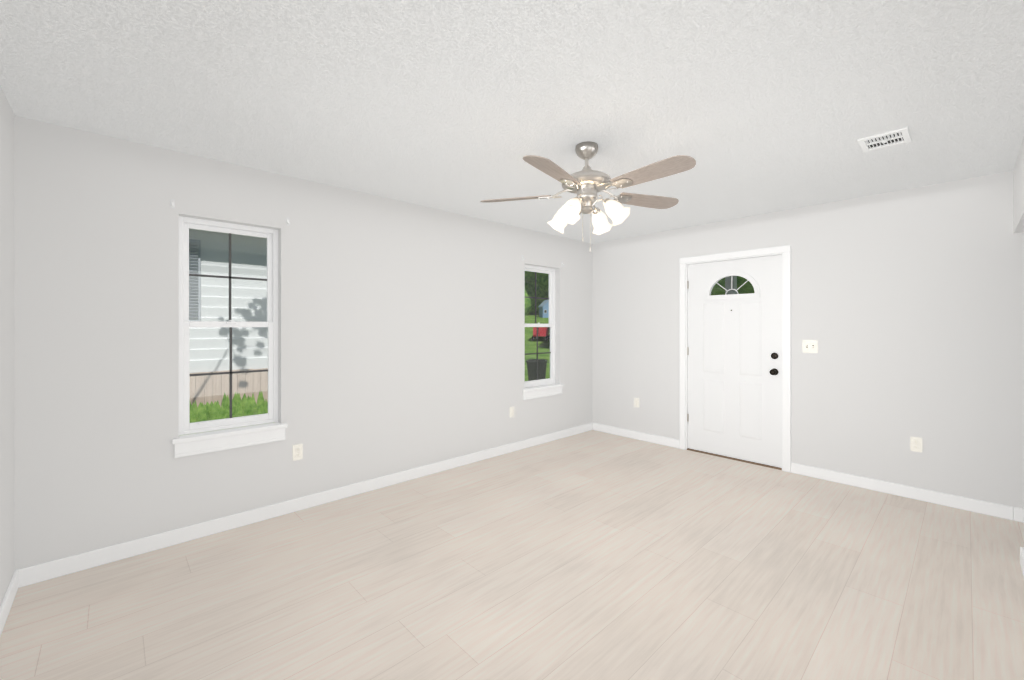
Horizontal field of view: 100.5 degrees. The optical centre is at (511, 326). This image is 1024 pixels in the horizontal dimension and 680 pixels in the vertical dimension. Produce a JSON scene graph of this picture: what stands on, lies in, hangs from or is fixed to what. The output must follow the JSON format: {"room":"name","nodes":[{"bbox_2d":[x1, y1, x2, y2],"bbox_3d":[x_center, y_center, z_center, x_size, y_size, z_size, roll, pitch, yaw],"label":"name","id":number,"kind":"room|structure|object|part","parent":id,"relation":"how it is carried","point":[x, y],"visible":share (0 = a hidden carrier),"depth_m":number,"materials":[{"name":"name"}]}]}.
{"room":"empty living room","nodes":[
{"label":"empty living room","id":0,"kind":"room"},
{"bbox_2d":[0,85,14,605],"bbox_3d":[-0.835,0.130,0.243,0.140,2.440,5.220,0,0,-43],"label":"wall","id":1,"kind":"structure","parent":0,"point":[7,342],"depth_m":2.05,"materials":[{"name":"white paint"}]},
{"bbox_2d":[0,571,17,635],"bbox_3d":[-1.339,1.304,0.894,0.014,0.092,3.552,0,0,-43],"label":"baseboard","id":2,"kind":"structure","parent":1,"relation":"attached to","point":[8,599],"depth_m":2.00,"materials":[{"name":"white wood"}]},
{"bbox_2d":[15,116,591,569],"bbox_3d":[-0.804,0.130,3.942,5.240,2.440,0.140,0,0,-43],"label":"wall","id":3,"kind":"structure","parent":0,"point":[401,336],"depth_m":2.94,"materials":[{"name":"white paint"}]},
{"bbox_2d":[179,216,277,434],"bbox_3d":[-1.933,-0.005,2.924,0.580,1.400,0.075,0,0,-43],"label":"window","id":4,"kind":"structure","parent":3,"relation":"in","point":[186,426],"depth_m":2.89,"materials":[{"name":"white plastic"}]},
{"bbox_2d":[189,233,266,319],"bbox_3d":[-1.946,-0.339,2.937,0.456,0.608,0.009,0,0,-43],"label":"window grille","id":5,"kind":"object","parent":4,"relation":"attached to","point":[230,277],"depth_m":2.93,"materials":[{"name":"grey"}]},
{"bbox_2d":[190,327,267,417],"bbox_3d":[-1.928,0.316,2.918,0.456,0.622,0.009,0,0,-43],"label":"window grille","id":6,"kind":"object","parent":4,"relation":"attached to","point":[230,372],"depth_m":2.92,"materials":[{"name":"grey"}]},
{"bbox_2d":[174,428,284,457],"bbox_3d":[-1.859,0.767,2.845,0.624,0.088,0.021,0,0,-43],"label":"apron","id":7,"kind":"object","parent":3,"relation":"attached to","point":[213,444],"visible":0.88,"depth_m":2.81,"materials":[{"name":"white wood"}]},
{"bbox_2d":[172,422,287,443],"bbox_3d":[-1.879,0.709,2.866,0.650,0.028,0.106,0,0,-43],"label":"stool","id":8,"kind":"object","parent":3,"relation":"attached to","point":[222,433],"visible":0.94,"depth_m":2.82,"materials":[{"name":"white wood"}]},
{"bbox_2d":[293,444,302,460],"bbox_3d":[-1.572,0.922,3.123,0.070,0.115,0.008,0,0,-43],"label":"electrical outlet","id":9,"kind":"object","parent":3,"relation":"attached to","point":[297,451],"visible":1,"depth_m":3.12,"materials":[{"name":"white plastic"}]},
{"bbox_2d":[14,423,592,587],"bbox_3d":[-0.752,1.304,3.886,4.960,0.092,0.014,0,0,-43],"label":"baseboard","id":10,"kind":"structure","parent":3,"relation":"attached to","point":[62,567],"depth_m":2.89,"materials":[{"name":"white wood"}]},
{"bbox_2d":[510,407,514,417],"bbox_3d":[0.003,0.925,4.596,0.070,0.115,0.008,0,0,-43],"label":"electrical outlet","id":11,"kind":"object","parent":3,"relation":"attached to","point":[512,412],"visible":1,"depth_m":4.59,"materials":[{"name":"white plastic"}]},
{"bbox_2d":[525,265,554,387],"bbox_3d":[0.292,-0.005,5.006,0.600,1.400,0.075,0,0,-43],"label":"window","id":12,"kind":"structure","parent":3,"relation":"in","point":[551,317],"depth_m":5.14,"materials":[{"name":"white plastic"}]},
{"bbox_2d":[525,272,548,323],"bbox_3d":[0.279,-0.339,5.020,0.476,0.608,0.009,0,0,-43],"label":"window grille","id":13,"kind":"object","parent":12,"relation":"attached to","point":[535,297],"depth_m":5.01,"materials":[{"name":"grey"}]},
{"bbox_2d":[525,327,550,379],"bbox_3d":[0.297,0.316,5.001,0.476,0.622,0.009,0,0,-43],"label":"window grille","id":14,"kind":"object","parent":12,"relation":"attached to","point":[537,353],"depth_m":5.00,"materials":[{"name":"grey metal"}]},
{"bbox_2d":[523,387,561,399],"bbox_3d":[0.366,0.767,4.927,0.644,0.088,0.021,0,0,-43],"label":"apron","id":15,"kind":"object","parent":3,"relation":"attached to","point":[541,393],"visible":0.83,"depth_m":4.90,"materials":[{"name":"white wood"}]},
{"bbox_2d":[523,384,563,391],"bbox_3d":[0.346,0.709,4.949,0.670,0.028,0.106,0,0,-43],"label":"stool","id":16,"kind":"object","parent":3,"relation":"attached to","point":[535,388],"visible":0.94,"depth_m":4.92,"materials":[{"name":"white wood"}]},
{"bbox_2d":[0,430,1023,679],"bbox_3d":[0.979,1.410,2.036,5.240,0.120,5.360,0,0,-43],"label":"floor","id":17,"kind":"structure","parent":0,"point":[592,554],"depth_m":2.19,"materials":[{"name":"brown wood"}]},
{"bbox_2d":[0,0,1023,243],"bbox_3d":[0.979,-1.150,2.036,5.240,0.120,5.360,0,0,-43],"label":"ceiling","id":18,"kind":"structure","parent":0,"point":[750,107],"depth_m":1.97,"materials":[{"name":"paint"}]},
{"bbox_2d":[480,141,695,251],"bbox_3d":[0.473,-0.770,2.529,1.288,0.640,1.257,0,0,-43],"label":"ceiling fan","id":19,"kind":"object","parent":18,"relation":"hanging from","point":[586,184],"visible":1,"depth_m":2.46,"materials":[{"name":"brown wood"}]},
{"bbox_2d":[857,127,910,151],"bbox_3d":[2.168,-1.082,2.478,0.235,0.018,0.215,0,0,-43],"label":"ceiling vent","id":20,"kind":"object","parent":18,"relation":"in","point":[886,139],"visible":0.98,"depth_m":2.47,"materials":[{"name":"white metal"}]},
{"bbox_2d":[592,171,1023,519],"bbox_3d":[2.889,0.130,3.728,0.140,2.440,5.220,0,0,-43],"label":"wall","id":21,"kind":"structure","parent":0,"point":[907,309],"depth_m":3.49,"materials":[{"name":"white paint"}]},
{"bbox_2d":[593,423,679,447],"bbox_3d":[1.459,1.304,5.143,0.014,0.092,1.171,0,0,-43],"label":"baseboard","id":22,"kind":"structure","parent":21,"relation":"attached to","point":[670,442],"depth_m":5.08,"materials":[{"name":"white wood"}]},
{"bbox_2d":[634,398,638,407],"bbox_3d":[1.495,0.915,5.108,0.008,0.115,0.070,0,0,-43],"label":"electrical outlet","id":23,"kind":"object","parent":21,"relation":"attached to","point":[636,402],"visible":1,"depth_m":5.11,"materials":[{"name":"white plastic"}]},
{"bbox_2d":[687,448,781,469],"bbox_3d":[2.287,1.344,4.390,0.174,0.012,0.910,0,0,-43],"label":"threshold","id":24,"kind":"object","parent":21,"relation":"attached to","point":[760,464],"visible":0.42,"depth_m":4.30,"materials":[{"name":"brown"}]},
{"bbox_2d":[680,245,790,471],"bbox_3d":[2.277,0.324,4.381,0.140,2.053,0.950,0,0,-43],"label":"door frame","id":25,"kind":"structure","parent":21,"relation":"in","point":[686,356],"depth_m":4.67,"materials":[{"name":"white wood"}]},
{"bbox_2d":[687,255,781,467],"bbox_3d":[2.225,0.328,4.345,0.120,2.016,0.925,0,0,-43],"label":"door","id":26,"kind":"structure","parent":25,"relation":"attached to","point":[734,398],"depth_m":4.31,"materials":[{"name":"white wood"}]},
{"bbox_3d":[1.926,0.268,4.678,0.013,1.555,0.030,0,0,-43],"label":"door hinges","id":27,"kind":"part","parent":26,"relation":"part of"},
{"bbox_2d":[705,271,759,299],"bbox_3d":[2.249,-0.424,4.354,0.042,0.285,0.530,0,0,-43],"label":"fanlight window","id":28,"kind":"structure","parent":26,"relation":"attached to","point":[717,278],"depth_m":4.34,"materials":[{"name":"white"}]},
{"bbox_3d":[2.481,0.356,4.038,0.075,0.217,0.066,0,0,-43],"label":"door hardware","id":29,"kind":"part","parent":26,"relation":"part of","materials":[{"name":"black metal"}]},
{"bbox_2d":[802,340,817,352],"bbox_3d":[2.682,0.179,3.832,0.018,0.118,0.118,0,0,-43],"label":"light switch","id":30,"kind":"object","parent":21,"relation":"attached to","point":[809,346],"visible":1,"depth_m":3.83,"materials":[{"name":"white plastic"}]},
{"bbox_2d":[791,462,1023,522],"bbox_3d":[3.551,1.304,2.906,0.014,0.092,2.835,0,0,-43],"label":"baseboard","id":31,"kind":"structure","parent":21,"relation":"attached to","point":[978,506],"depth_m":3.33,"materials":[{"name":"white wood"}]},
{"bbox_2d":[910,436,922,452],"bbox_3d":[3.162,0.922,3.327,0.008,0.115,0.070,0,0,-43],"label":"electrical outlet","id":32,"kind":"object","parent":21,"relation":"attached to","point":[916,444],"visible":1,"depth_m":3.33,"materials":[{"name":"white plastic"}]},
{"bbox_2d":[1013,136,1023,232],"bbox_3d":[1.729,0.130,1.235,4.960,2.440,0.115,0,0,-43],"label":"wall","id":33,"kind":"structure","parent":0,"point":[1018,198],"depth_m":2.67,"materials":[{"name":"white paint"}]},
{"bbox_2d":[1020,547,1023,577],"bbox_3d":[1.398,1.304,1.014,4.146,0.092,0.014,0,0,-43],"label":"baseboard","id":34,"kind":"structure","parent":33,"relation":"attached to","point":[1022,557],"depth_m":2.37,"materials":[{"name":"white wood"}]},
{"label":"outside","id":35,"kind":"structure","parent":0,"visible":0},
{"bbox_2d":[179,380,548,435],"bbox_3d":[-5.779,1.750,12.887,120.000,0.200,100.000,0,0,-43],"label":"ground","id":36,"kind":"structure","parent":35,"point":[255,411],"depth_m":7.90,"materials":[{"name":"green plant"}]},
{"bbox_2d":[189,229,267,407],"bbox_3d":[-10.637,-1.290,9.737,17.600,5.880,9.160,0,0,-43],"label":"neighbor house","id":37,"kind":"structure","parent":36,"relation":"on","point":[240,337],"depth_m":8.69,"materials":[{"name":"white"}]},
{"bbox_2d":[190,391,267,422],"bbox_3d":[-5.732,1.470,7.704,9.109,0.400,1.284,0,0,-43],"label":"grass tufts","id":38,"kind":"object","parent":36,"relation":"on","point":[225,409],"depth_m":7.96,"materials":[{"name":"green plant"}]},
{"bbox_2d":[525,315,549,379],"bbox_3d":[2.612,0.375,35.905,48.000,2.650,48.000,0,0,-43],"label":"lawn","id":39,"kind":"structure","parent":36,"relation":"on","point":[540,340],"depth_m":20.80,"materials":[{"name":"green plant"}]},
{"bbox_2d":[525,271,548,314],"bbox_3d":[2.650,-3.485,40.305,20.395,8.828,21.096,0,0,-43],"label":"tree","id":40,"kind":"object","parent":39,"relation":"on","point":[542,293],"depth_m":34.55,"materials":[{"name":"green plant"}]},
{"bbox_2d":[532,327,549,340],"bbox_3d":[1.462,0.349,21.786,0.776,0.734,1.534,0,0,12],"label":"wagon","id":41,"kind":"object","parent":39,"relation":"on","point":[541,332],"depth_m":21.39,"materials":[{"name":"red"}]},
{"bbox_2d":[538,300,548,317],"bbox_3d":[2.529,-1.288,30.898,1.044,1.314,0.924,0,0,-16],"label":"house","id":42,"kind":"structure","parent":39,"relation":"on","point":[541,309],"depth_m":30.50,"materials":[{"name":"blue"}]},
{"bbox_2d":[526,359,548,386],"bbox_3d":[0.688,1.278,11.480,0.602,0.785,0.475,0,0,7],"label":"trash bin","id":43,"kind":"object","parent":36,"relation":"on","point":[534,366],"depth_m":11.28,"materials":[{"name":"grey plastic"}]},
{"bbox_2d":[711,276,748,294],"bbox_3d":[8.261,-1.417,12.890,5.500,6.234,4.754,0,0,-43],"label":"tree","id":44,"kind":"object","parent":36,"relation":"on","point":[721,291],"depth_m":11.96,"materials":[{"name":"green plant"}]},
{"bbox_2d":[741,282,754,293],"bbox_3d":[8.791,-1.651,11.246,6.844,6.701,5.443,0,0,-43],"label":"tree","id":45,"kind":"object","parent":36,"relation":"on","point":[747,288],"depth_m":11.65,"materials":[{"name":"green plant"}]},
{"bbox_3d":[3.149,1.510,5.081,2.030,0.280,2.400,0,0,-43],"label":"porch","id":46,"kind":"object","parent":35,"visible":0},
{"bbox_2d":[725,276,736,294],"bbox_3d":[3.157,-0.015,5.088,2.110,2.770,2.600,0,0,-43],"label":"posts","id":47,"kind":"object","parent":46,"relation":"on","point":[729,286],"depth_m":6.22,"materials":[{"name":"white"}]}
]}

